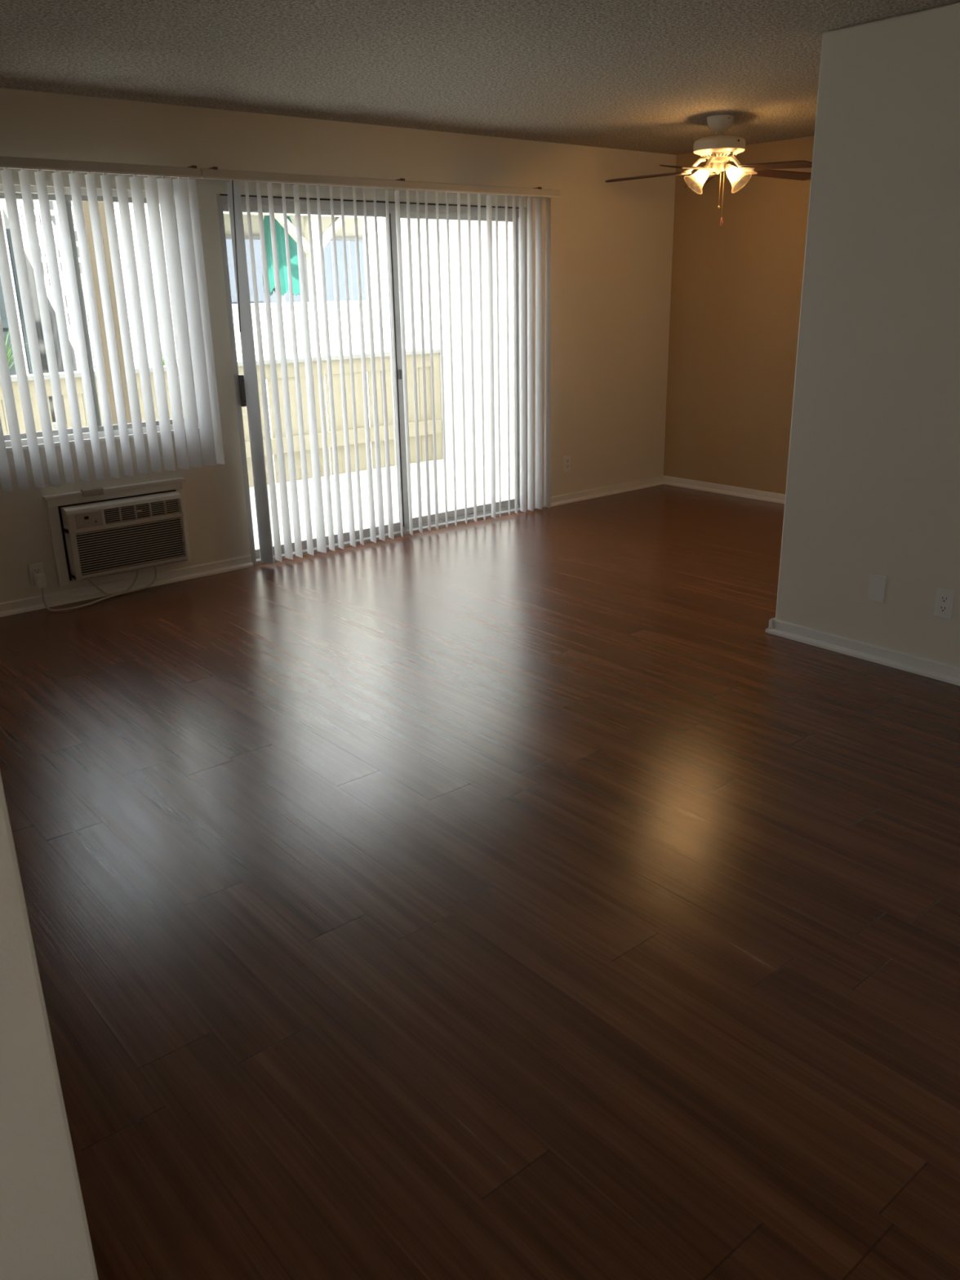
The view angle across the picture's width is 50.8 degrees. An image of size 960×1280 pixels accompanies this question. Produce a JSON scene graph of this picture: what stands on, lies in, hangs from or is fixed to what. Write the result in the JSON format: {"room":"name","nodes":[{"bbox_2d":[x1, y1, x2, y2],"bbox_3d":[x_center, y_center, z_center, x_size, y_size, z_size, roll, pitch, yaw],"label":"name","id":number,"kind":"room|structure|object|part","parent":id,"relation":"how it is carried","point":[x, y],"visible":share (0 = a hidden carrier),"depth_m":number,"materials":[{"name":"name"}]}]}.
{"room":"empty living room","nodes":[
{"label":"empty living room","id":0,"kind":"room"},
{"bbox_2d":[0,770,98,1279],"bbox_3d":[-1.936,-0.443,2.519,0.150,2.560,4.370,-16,24,-37],"label":"wall","id":1,"kind":"structure","parent":0,"point":[45,1233],"depth_m":1.11,"materials":[{"name":"beige paint"}]},
{"bbox_2d":[0,87,676,603],"bbox_3d":[-0.963,-1.696,6.075,6.490,2.560,0.150,-16,24,-37],"label":"wall","id":2,"kind":"structure","parent":0,"point":[611,242],"depth_m":6.09,"materials":[{"name":"beige paint"}]},
{"bbox_2d":[27,562,44,586],"bbox_3d":[-2.291,-0.339,5.237,0.073,0.116,0.010,-16,24,-37],"label":"power outlet","id":3,"kind":"object","parent":2,"relation":"attached to","point":[36,568],"visible":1,"depth_m":5.22,"materials":[{"name":"white plastic"}]},
{"bbox_2d":[32,568,40,573],"bbox_3d":[-2.290,-0.357,5.228,0.034,0.028,0.004,-16,24,-37],"label":"socket","id":4,"kind":"object","parent":3,"relation":"attached to","point":[35,571],"depth_m":5.23,"materials":[{"name":"white plastic"}]},
{"bbox_2d":[5,426,199,451],"bbox_3d":[-1.954,-1.058,5.319,1.155,0.017,0.040,-16,24,-37],"label":"trim","id":5,"kind":"structure","parent":2,"relation":"attached to","point":[131,436],"depth_m":5.22,"materials":[{"name":"white paint"}]},
{"bbox_2d":[35,477,191,611],"bbox_3d":[-1.927,-0.523,5.393,0.862,0.585,0.164,-16,24,-37],"label":"air conditioner","id":6,"kind":"object","parent":2,"relation":"in","point":[97,533],"visible":1,"depth_m":5.37,"materials":[{"name":"white plastic"}]},
{"bbox_3d":[-2.027,-0.622,5.245,0.138,0.076,0.011,-16,24,-37],"label":"control panel","id":7,"kind":"part","parent":6,"relation":"part of","materials":[{"name":"grey plastic"}]},
{"bbox_3d":[-1.996,-0.284,5.388,0.625,0.140,0.130,-16,24,-37],"label":"power cord","id":8,"kind":"part","parent":6,"relation":"part of","materials":[{"name":"grey plastic"}]},
{"bbox_2d":[75,517,186,574],"bbox_3d":[-1.868,-0.511,5.436,0.574,0.221,0.031,-16,24,-37],"label":"grille","id":9,"kind":"object","parent":6,"relation":"attached to","point":[108,548],"depth_m":5.43,"materials":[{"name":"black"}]},
{"bbox_2d":[103,498,181,523],"bbox_3d":[-1.809,-0.692,5.428,0.413,0.076,0.033,-16,24,-37],"label":"grille","id":10,"kind":"object","parent":6,"relation":"attached to","point":[142,510],"depth_m":5.42,"materials":[{"name":"white plastic"}]},
{"bbox_2d":[0,555,253,617],"bbox_3d":[-2.304,-0.193,5.260,2.480,0.065,0.030,-16,24,-37],"label":"baseboard","id":11,"kind":"structure","parent":2,"relation":"attached to","point":[33,603],"depth_m":5.52,"materials":[{"name":"white paint"}]},
{"bbox_2d":[216,193,528,564],"bbox_3d":[-0.552,-1.662,6.408,2.235,2.047,0.170,-16,24,-37],"label":"door","id":12,"kind":"structure","parent":2,"relation":"in","point":[222,199],"depth_m":6.34,"materials":[{"name":"metal"}]},
{"bbox_3d":[-1.335,-1.416,5.739,0.064,0.175,0.042,-16,24,-37],"label":"handle","id":13,"kind":"part","parent":12,"relation":"part of","materials":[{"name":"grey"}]},
{"bbox_3d":[-0.937,-1.544,6.094,1.155,1.951,0.028,-16,24,-37],"label":"sliding panel","id":14,"kind":"part","parent":12,"relation":"part of","materials":[{"name":"glass"}]},
{"bbox_3d":[-0.151,-1.792,6.766,1.070,1.951,0.026,-16,24,-37],"label":"fixed panel","id":15,"kind":"part","parent":12,"relation":"part of","materials":[{"name":"glass"}]},
{"bbox_2d":[196,166,560,564],"bbox_3d":[-0.461,-1.711,6.319,2.550,2.130,0.134,-16,24,-37],"label":"vertical blind","id":16,"kind":"object","parent":2,"relation":"attached to","point":[241,273],"visible":1,"depth_m":6.16,"materials":[{"name":"white plastic"}]},
{"bbox_2d":[563,455,570,471],"bbox_3d":[0.647,-1.310,7.516,0.073,0.116,0.010,-16,24,-37],"label":"power outlet","id":17,"kind":"object","parent":2,"relation":"attached to","point":[566,460],"visible":1,"depth_m":7.51,"materials":[{"name":"white plastic"}]},
{"bbox_2d":[551,475,664,506],"bbox_3d":[0.999,-1.161,7.862,1.330,0.065,0.030,-16,24,-37],"label":"baseboard","id":18,"kind":"structure","parent":2,"relation":"attached to","point":[655,481],"depth_m":7.84,"materials":[{"name":"white paint"}]},
{"bbox_2d":[0,484,959,1279],"bbox_3d":[0.915,0.486,3.401,7.820,0.120,7.200,-16,24,-37],"label":"floor","id":19,"kind":"structure","parent":0,"point":[500,898],"depth_m":2.65,"materials":[{"name":"laminate"}]},
{"bbox_2d":[0,0,959,155],"bbox_3d":[0.817,-1.988,2.603,7.820,0.200,7.350,-16,24,-37],"label":"ceiling","id":20,"kind":"structure","parent":0,"point":[634,75],"depth_m":4.21,"materials":[{"name":"white paint"}]},
{"bbox_2d":[604,115,812,225],"bbox_3d":[1.412,-2.724,5.882,1.272,0.581,1.239,-16,24,-37],"label":"ceiling fan","id":21,"kind":"object","parent":20,"relation":"hanging from","point":[719,149],"visible":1,"depth_m":5.81,"materials":[{"name":"beige metal"}]},
{"bbox_3d":[0.985,-2.763,6.038,0.479,0.050,0.133,6,20,19],"label":"blade","id":22,"kind":"part","parent":21,"relation":"part of","materials":[{"name":"brown wood"}]},
{"bbox_3d":[1.152,-2.612,5.593,0.133,0.050,0.479,13,24,35],"label":"blade","id":23,"kind":"part","parent":21,"relation":"part of","materials":[{"name":"brown wood"}]},
{"bbox_3d":[1.380,-2.870,6.323,0.133,0.050,0.479,-1,19,2],"label":"blade","id":24,"kind":"part","parent":21,"relation":"part of","materials":[{"name":"brown wood"}]},
{"bbox_3d":[1.291,-2.711,5.912,0.055,0.060,0.049,-16,24,-37],"label":"bulb","id":25,"kind":"part","parent":21,"relation":"part of","materials":[{"name":"beige glass"}]},
{"bbox_3d":[1.401,-2.656,5.906,0.003,0.225,0.003,-16,24,-37],"label":"pull chain","id":26,"kind":"part","parent":21,"relation":"part of","materials":[{"name":"gold metal"}]},
{"bbox_3d":[1.426,-2.635,5.935,0.003,0.285,0.003,-16,24,-37],"label":"pull chain","id":27,"kind":"part","parent":21,"relation":"part of","materials":[{"name":"gold metal"}]},
{"bbox_3d":[1.476,-2.701,5.872,0.047,0.060,0.058,-16,24,-37],"label":"bulb","id":28,"kind":"part","parent":21,"relation":"part of","materials":[{"name":"beige glass"}]},
{"bbox_3d":[1.640,-2.623,5.595,0.143,0.050,0.479,-16,24,-37],"label":"blade","id":29,"kind":"part","parent":21,"relation":"part of","materials":[{"name":"brown wood"}]},
{"bbox_3d":[1.792,-2.785,6.054,0.479,0.050,0.133,-7,20,-15],"label":"blade","id":30,"kind":"part","parent":21,"relation":"part of","materials":[{"name":"brown wood"}]},
{"bbox_2d":[663,135,813,493],"bbox_3d":[2.527,-2.019,6.806,0.120,2.560,3.120,-16,24,-37],"label":"wall","id":31,"kind":"structure","parent":0,"point":[736,285],"depth_m":7.43,"materials":[{"name":"beige paint"}]},
{"bbox_2d":[663,475,785,503],"bbox_3d":[2.394,-0.974,7.239,0.030,0.065,2.820,-16,24,-37],"label":"baseboard","id":32,"kind":"structure","parent":31,"relation":"attached to","point":[668,480],"depth_m":7.80,"materials":[{"name":"white paint"}]},
{"bbox_2d":[775,2,959,666],"bbox_3d":[3.725,-0.894,3.493,2.548,2.560,4.380,-16,24,-37],"label":"wall partition","id":33,"kind":"structure","parent":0,"point":[873,482],"depth_m":3.99,"materials":[{"name":"beige paint"}]},
{"bbox_2d":[764,617,959,685],"bbox_3d":[3.725,0.171,3.864,2.578,0.065,4.410,-16,24,-37],"label":"baseboard","id":34,"kind":"structure","parent":33,"relation":"attached to","point":[946,673],"depth_m":4.33,"materials":[{"name":"white paint"}]},
{"bbox_2d":[867,573,886,603],"bbox_3d":[1.664,-0.216,4.241,0.008,0.116,0.073,-16,24,-37],"label":"wall plate","id":35,"kind":"object","parent":33,"relation":"attached to","point":[877,588],"visible":1,"depth_m":4.24,"materials":[{"name":"white plastic"}]},
{"bbox_2d":[933,587,955,619],"bbox_3d":[1.849,-0.144,4.031,0.010,0.116,0.073,-16,24,-37],"label":"power outlet","id":36,"kind":"object","parent":33,"relation":"attached to","point":[944,600],"visible":1,"depth_m":4.03,"materials":[{"name":"white plastic"}]},
{"bbox_2d":[938,604,947,613],"bbox_3d":[1.848,-0.125,4.036,0.004,0.028,0.034,-16,24,-37],"label":"socket","id":37,"kind":"object","parent":36,"relation":"attached to","point":[942,608],"depth_m":4.03,"materials":[{"name":"white plastic"}]},
{"bbox_2d":[940,595,949,603],"bbox_3d":[1.847,-0.163,4.023,0.004,0.028,0.034,-16,24,-37],"label":"socket","id":38,"kind":"object","parent":36,"relation":"attached to","point":[944,598],"depth_m":4.02,"materials":[{"name":"white plastic"}]},
{"label":"outside","id":39,"kind":"structure","parent":0,"visible":0},
{"bbox_2d":[6,413,513,548],"bbox_3d":[-2.544,-3.426,15.107,21.000,0.150,15.850,-16,24,-37],"label":"patio","id":40,"kind":"structure","parent":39,"point":[460,480],"depth_m":8.39,"materials":[{"name":"concrete"}]},
{"bbox_2d":[5,330,25,368],"bbox_3d":[-3.665,-1.724,7.870,0.540,1.420,0.490,6,20,19],"label":"leaf plant","id":41,"kind":"object","parent":40,"relation":"on","point":[10,351],"visible":0.13,"depth_m":7.72,"materials":[{"name":"green plant"}]},
{"bbox_2d":[0,228,32,428],"bbox_3d":[-6.368,-3.469,11.621,2.320,2.360,0.140,-16,24,-37],"label":"gate","id":42,"kind":"object","parent":40,"relation":"on","point":[2,308],"visible":0.29,"depth_m":12.10,"materials":[{"name":"metal"}]},
{"bbox_3d":[-6.355,-3.578,11.555,2.150,0.090,0.040,-16,24,-37],"label":"rail","id":43,"kind":"part","parent":42,"relation":"part of","materials":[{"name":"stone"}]},
{"bbox_3d":[-5.515,-3.719,12.293,0.090,2.360,0.140,-16,24,-37],"label":"post","id":44,"kind":"part","parent":42,"relation":"part of","materials":[{"name":"stone"}]},
{"bbox_2d":[2,201,55,422],"bbox_3d":[-8.578,-5.045,10.647,7.110,6.060,0.200,-16,24,-37],"label":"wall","id":45,"kind":"structure","parent":40,"relation":"on","point":[29,268],"depth_m":13.23,"materials":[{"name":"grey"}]},
{"bbox_2d":[0,184,199,447],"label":"window","id":46,"kind":"structure","parent":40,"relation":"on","point":[56,229],"depth_m":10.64,"materials":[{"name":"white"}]},
{"bbox_3d":[-5.415,-4.309,11.548,0.090,3.960,0.090,-16,24,-37],"label":"newel post","id":47,"kind":"part","parent":46,"relation":"part of","materials":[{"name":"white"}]},
{"bbox_3d":[-4.421,-3.947,10.422,0.050,2.845,3.100,-16,24,-37],"label":"rail","id":48,"kind":"part","parent":46,"relation":"part of","materials":[{"name":"white"}]},
{"bbox_3d":[-4.429,-4.332,10.289,0.050,2.870,3.100,-16,24,-37],"label":"handrail","id":49,"kind":"part","parent":46,"relation":"part of","materials":[{"name":"white"}]},
{"bbox_3d":[-4.886,-4.464,11.964,0.090,3.960,0.090,-16,24,-37],"label":"newel post","id":50,"kind":"part","parent":46,"relation":"part of","materials":[{"name":"white plastic"}]},
{"bbox_2d":[0,155,224,492],"bbox_3d":[-1.934,-1.572,5.064,1.268,1.515,0.130,-16,24,-37],"label":"vertical blind","id":51,"kind":"object","parent":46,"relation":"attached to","point":[185,194],"visible":1,"depth_m":5.09,"materials":[{"name":"white plastic"}]},
{"bbox_3d":[-3.901,-4.487,10.705,0.050,2.870,3.100,-16,24,-37],"label":"handrail","id":52,"kind":"part","parent":46,"relation":"part of","materials":[{"name":"white plastic"}]},
{"bbox_3d":[-3.893,-4.102,10.838,0.050,2.845,3.100,-16,24,-37],"label":"rail","id":53,"kind":"part","parent":46,"relation":"part of","materials":[{"name":"white plastic"}]},
{"bbox_2d":[82,201,131,424],"bbox_3d":[-2.353,-3.018,5.971,0.140,5.060,0.100,-16,24,-37],"label":"porch post","id":54,"kind":"object","parent":40,"relation":"on","point":[100,204],"visible":0.02,"depth_m":6.27,"materials":[{"name":"brown paint"}]},
{"bbox_2d":[31,200,369,424],"bbox_3d":[-3.195,-5.626,13.539,4.900,5.060,2.840,-16,24,-37],"label":"building","id":55,"kind":"structure","parent":40,"relation":"on","point":[326,228],"depth_m":13.19,"materials":[{"name":"white paint"}]},
{"bbox_2d":[262,215,300,302],"bbox_3d":[-2.586,-4.999,13.207,0.505,1.450,0.505,-16,24,-37],"label":"patio umbrella","id":56,"kind":"object","parent":55,"relation":"on","point":[280,233],"visible":0.36,"depth_m":13.07,"materials":[{"name":"teal fabric"}]},
{"bbox_3d":[-2.130,-4.869,12.942,0.140,1.060,0.120,-16,24,-37],"label":"balcony post","id":57,"kind":"part","parent":55,"relation":"part of","materials":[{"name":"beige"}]},
{"bbox_2d":[0,348,442,487],"bbox_3d":[-2.736,-1.633,8.109,6.060,1.055,0.170,-16,24,-37],"label":"fence","id":58,"kind":"object","parent":40,"relation":"on","point":[357,358],"visible":0.31,"depth_m":9.14,"materials":[{"name":"beige paint"}]},
{"bbox_3d":[-2.737,-2.033,7.944,6.040,0.130,0.047,-16,24,-37],"label":"rail","id":59,"kind":"part","parent":58,"relation":"part of","materials":[{"name":"beige paint"}]},
{"bbox_3d":[-2.746,-2.113,7.942,6.060,0.037,0.170,-16,24,-37],"label":"cap rail","id":60,"kind":"part","parent":58,"relation":"part of","materials":[{"name":"beige wood"}]},
{"bbox_3d":[-2.702,-1.427,8.125,6.040,0.135,0.050,-16,24,-37],"label":"rail","id":61,"kind":"part","parent":58,"relation":"part of","materials":[{"name":"beige paint"}]},
{"bbox_3d":[-0.445,-2.276,9.889,0.095,1.018,0.080,-16,24,-37],"label":"post","id":62,"kind":"part","parent":58,"relation":"part of","materials":[{"name":"beige paint"}]},
{"bbox_2d":[361,216,512,471],"bbox_3d":[0.068,-3.684,8.972,0.185,4.260,3.690,-16,24,-37],"label":"wall","id":63,"kind":"structure","parent":40,"relation":"on","point":[453,224],"depth_m":9.48,"materials":[{"name":"white paint"}]}
]}

